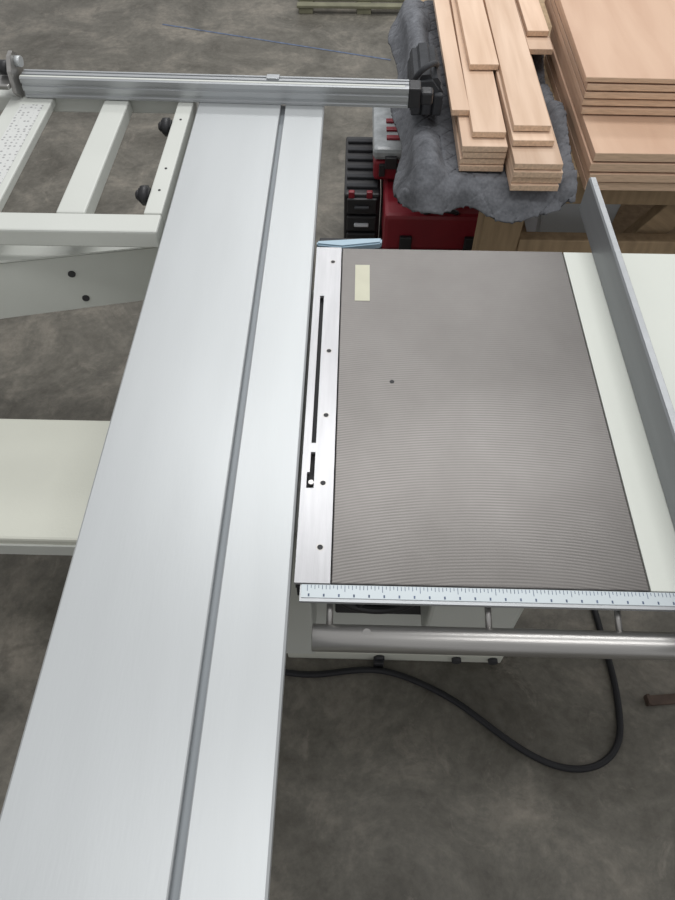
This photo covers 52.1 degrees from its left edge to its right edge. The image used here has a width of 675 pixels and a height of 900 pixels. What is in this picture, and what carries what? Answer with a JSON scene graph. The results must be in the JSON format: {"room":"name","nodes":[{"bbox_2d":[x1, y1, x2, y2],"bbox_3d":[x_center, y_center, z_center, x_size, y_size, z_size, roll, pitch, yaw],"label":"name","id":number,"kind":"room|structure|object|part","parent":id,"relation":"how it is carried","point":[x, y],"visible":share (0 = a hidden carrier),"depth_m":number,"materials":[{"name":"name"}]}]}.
{"room":"woodworking shop","nodes":[
{"label":"woodworking shop","id":0,"kind":"room"},
{"bbox_2d":[0,0,674,899],"bbox_3d":[0.064,-1.013,2.860,16.000,0.001,15.000,1,54,1],"label":"floor","id":1,"kind":"structure","parent":0,"point":[387,789],"depth_m":1.68,"materials":[{"name":"concrete"}]},
{"bbox_2d":[162,24,390,59],"bbox_3d":[-0.349,-2.204,3.723,1.320,0.001,0.012,15,55,11],"label":"chalk line","id":2,"kind":"object","parent":1,"relation":"on","point":[162,24],"visible":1,"depth_m":3.71,"materials":[{"name":"blue"}]},
{"bbox_2d":[0,102,674,899],"bbox_3d":[-0.009,0.256,1.402,2.274,0.871,2.050,-32,60,-21],"label":"saw","id":3,"kind":"object","parent":1,"relation":"on","point":[406,454],"visible":0.98,"depth_m":1.02,"materials":[{"name":"metal"}]},
{"bbox_2d":[0,245,157,318],"bbox_3d":[-0.797,-0.372,1.511,1.040,0.230,0.061,-7,54,-5],"label":"swing arm","id":4,"kind":"object","parent":3,"relation":"attached to","point":[33,279],"visible":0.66,"depth_m":1.52,"materials":[{"name":"metal"}]},
{"bbox_2d":[0,88,198,247],"bbox_3d":[-0.832,-0.666,1.552,0.962,0.053,0.573,1,54,1],"label":"frame","id":5,"kind":"object","parent":3,"relation":"attached to","point":[23,120],"visible":0.9,"depth_m":1.49,"materials":[{"name":"white metal"}]},
{"bbox_3d":[-0.404,-0.536,1.450,0.022,0.040,0.041,1,54,1],"label":"clamp knob","id":6,"kind":"part","parent":5,"relation":"part of","materials":[{"name":"black plastic"}]},
{"bbox_3d":[-0.398,-0.755,1.609,0.022,0.040,0.041,1,54,1],"label":"clamp knob","id":7,"kind":"part","parent":5,"relation":"part of","materials":[{"name":"black plastic"}]},
{"bbox_2d":[0,50,432,107],"bbox_3d":[-0.291,-0.872,1.623,1.033,0.094,0.088,3,54,2],"label":"fence","id":8,"kind":"object","parent":5,"relation":"on","point":[276,89],"visible":1,"depth_m":1.63,"materials":[{"name":"metal"}]},
{"bbox_3d":[-0.786,-0.905,1.631,0.034,0.032,0.032,3,54,2],"label":"flip stop knob","id":9,"kind":"part","parent":8,"relation":"part of","materials":[{"name":"black plastic"}]},
{"bbox_3d":[-0.788,-0.888,1.648,0.037,0.012,0.088,3,54,2],"label":"flip stop arm","id":10,"kind":"part","parent":8,"relation":"part of","materials":[{"name":"metal"}]},
{"bbox_3d":[-0.764,-0.894,1.640,0.010,0.094,0.075,3,54,2],"label":"flip stop plate","id":11,"kind":"part","parent":8,"relation":"part of","materials":[{"name":"metal"}]},
{"bbox_3d":[-0.086,0.234,1.263,0.080,0.520,0.100,1,54,1],"label":"cabinet neck panel","id":12,"kind":"part","parent":3,"relation":"part of","materials":[{"name":"white metal"}]},
{"bbox_3d":[-0.039,0.050,1.024,0.008,0.008,0.008,1,54,1],"label":"scoring adjust knob","id":13,"kind":"part","parent":3,"relation":"part of","materials":[{"name":"metal"}]},
{"bbox_2d":[317,238,381,248],"bbox_3d":[0.024,-0.407,1.373,0.131,0.016,0.023,-4,54,-3],"label":"stick","id":14,"kind":"object","parent":3,"relation":"on","point":[374,243],"visible":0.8,"depth_m":1.37,"materials":[{"name":"blue plastic"}]},
{"bbox_3d":[0.259,0.257,1.296,0.170,0.360,0.080,1,54,1],"label":"control panel","id":15,"kind":"part","parent":3,"relation":"part of","materials":[{"name":"white metal"}]},
{"bbox_3d":[0.527,0.264,0.922,1.123,0.037,0.037,1,54,1],"label":"fence round rail","id":16,"kind":"part","parent":3,"relation":"part of","materials":[{"name":"metal"}]},
{"bbox_2d":[579,177,674,528],"bbox_3d":[0.618,-0.070,1.099,0.280,0.142,1.035,1,54,1],"label":"fence","id":17,"kind":"object","parent":3,"relation":"on","point":[653,400],"visible":1,"depth_m":1.12,"materials":[{"name":"metal"}]},
{"bbox_3d":[0.486,-0.118,1.046,0.010,0.001,1.024,1,54,1],"label":"trim","id":18,"kind":"part","parent":17,"relation":"part of","materials":[{"name":"metal"}]},
{"bbox_2d":[297,0,403,13],"bbox_3d":[0.160,-2.809,4.135,0.760,0.045,0.810,1,54,1],"label":"pallet","id":19,"kind":"object","parent":1,"relation":"on","point":[305,6],"visible":0.6,"depth_m":3.90,"materials":[{"name":"beige wood"}]},
{"bbox_2d":[344,137,380,248],"bbox_3d":[0.087,-0.884,2.537,0.122,0.372,0.386,1,54,1],"label":"organizer","id":20,"kind":"object","parent":1,"relation":"on","point":[362,192],"visible":0.6,"depth_m":2.37,"materials":[{"name":"black plastic"}]},
{"bbox_3d":[0.082,-0.774,2.374,0.050,0.009,0.016,1,54,1],"label":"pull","id":21,"kind":"part","parent":20,"relation":"part of","materials":[{"name":"grey plastic"}]},
{"bbox_3d":[0.082,-0.814,2.318,0.050,0.009,0.016,1,54,1],"label":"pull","id":22,"kind":"part","parent":20,"relation":"part of","materials":[{"name":"plastic"}]},
{"bbox_3d":[0.083,-0.743,2.435,0.102,0.058,0.014,1,54,1],"label":"drawer","id":23,"kind":"part","parent":20,"relation":"part of","materials":[{"name":"black plastic"}]},
{"bbox_3d":[0.083,-0.783,2.380,0.102,0.058,0.014,1,54,1],"label":"drawer","id":24,"kind":"part","parent":20,"relation":"part of","materials":[{"name":"black plastic"}]},
{"bbox_3d":[0.083,-0.823,2.325,0.102,0.058,0.014,1,54,1],"label":"drawer","id":25,"kind":"part","parent":20,"relation":"part of","materials":[{"name":"black plastic"}]},
{"bbox_2d":[379,179,478,250],"bbox_3d":[0.336,-0.800,2.457,0.363,0.403,0.412,1,54,1],"label":"tool case","id":26,"kind":"object","parent":1,"relation":"on","point":[400,227],"visible":0.3,"depth_m":2.25,"materials":[{"name":"red plastic"}]},
{"bbox_2d":[372,107,401,178],"bbox_3d":[0.262,-1.061,2.331,0.288,0.143,0.342,1,54,1],"label":"tool case","id":27,"kind":"object","parent":26,"relation":"on","point":[387,150],"visible":0.2,"depth_m":2.25,"materials":[{"name":"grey plastic"}]},
{"bbox_3d":[0.331,-0.760,2.205,0.122,0.042,0.037,1,54,1],"label":"handle","id":28,"kind":"part","parent":26,"relation":"part of","materials":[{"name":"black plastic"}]},
{"bbox_2d":[285,610,623,772],"bbox_3d":[0.272,0.403,1.821,0.971,0.016,0.630,15,55,11],"label":"power cable","id":29,"kind":"object","parent":1,"relation":"on","point":[611,754],"visible":0.84,"depth_m":1.66,"materials":[{"name":"rubber"}]},
{"bbox_2d":[421,0,674,276],"bbox_3d":[0.863,-0.948,2.361,1.285,0.731,1.150,1,54,1],"label":"workbench","id":30,"kind":"object","parent":1,"relation":"on","point":[644,222],"visible":0.09,"depth_m":1.94,"materials":[{"name":"brown wood"}]},
{"bbox_2d":[388,0,577,223],"bbox_3d":[0.378,-1.048,1.987,0.448,0.146,1.121,1,54,1],"label":"blanket","id":31,"kind":"object","parent":30,"relation":"on","point":[428,178],"visible":0.36,"depth_m":1.72,"materials":[{"name":"grey fabric"}]},
{"bbox_2d":[407,42,442,115],"bbox_3d":[0.231,-0.990,1.815,0.084,0.135,0.215,1,54,1],"label":"tool bag","id":32,"kind":"object","parent":31,"relation":"on","point":[423,64],"visible":0.88,"depth_m":1.78,"materials":[{"name":"plastic"}]},
{"bbox_2d":[433,0,562,190],"bbox_3d":[0.441,-1.143,1.972,0.314,0.101,1.212,1,54,1],"label":"boards","id":33,"kind":"object","parent":31,"relation":"on","point":[500,116],"visible":1,"depth_m":1.77,"materials":[{"name":"brown wood"}]},
{"bbox_3d":[0.458,-0.536,2.094,0.110,0.680,0.090,1,54,1],"label":"leg","id":34,"kind":"part","parent":30,"relation":"part of","materials":[{"name":"brown wood"}]},
{"bbox_2d":[524,204,620,232],"bbox_3d":[0.708,-0.783,2.134,0.260,0.245,0.310,1,54,1],"label":"storage bin","id":35,"kind":"object","parent":30,"relation":"on","point":[568,219],"visible":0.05,"depth_m":2.04,"materials":[{"name":"grey plastic"}]},
{"bbox_3d":[0.987,-0.572,1.971,0.950,0.080,0.040,1,54,1],"label":"rail","id":36,"kind":"part","parent":30,"relation":"part of","materials":[{"name":"brown wood"}]},
{"bbox_2d":[521,204,674,276],"bbox_3d":[1.004,-0.892,2.389,0.900,0.020,0.900,1,54,1],"label":"shelf","id":37,"kind":"object","parent":30,"relation":"attached to","point":[626,215],"depth_m":2.29,"materials":[{"name":"brown wood"}]},
{"bbox_2d":[544,0,674,190],"bbox_3d":[0.935,-1.020,1.862,0.668,0.192,0.820,1,54,1],"label":"panels","id":38,"kind":"object","parent":30,"relation":"on","point":[610,66],"visible":0.88,"depth_m":1.71,"materials":[{"name":"beige wood"}]},
{"bbox_2d":[643,693,674,705],"bbox_3d":[0.803,0.603,1.674,0.110,0.022,0.024,-3,54,-2],"label":"bracket","id":39,"kind":"object","parent":1,"relation":"on","point":[663,699],"visible":1,"depth_m":1.68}
]}

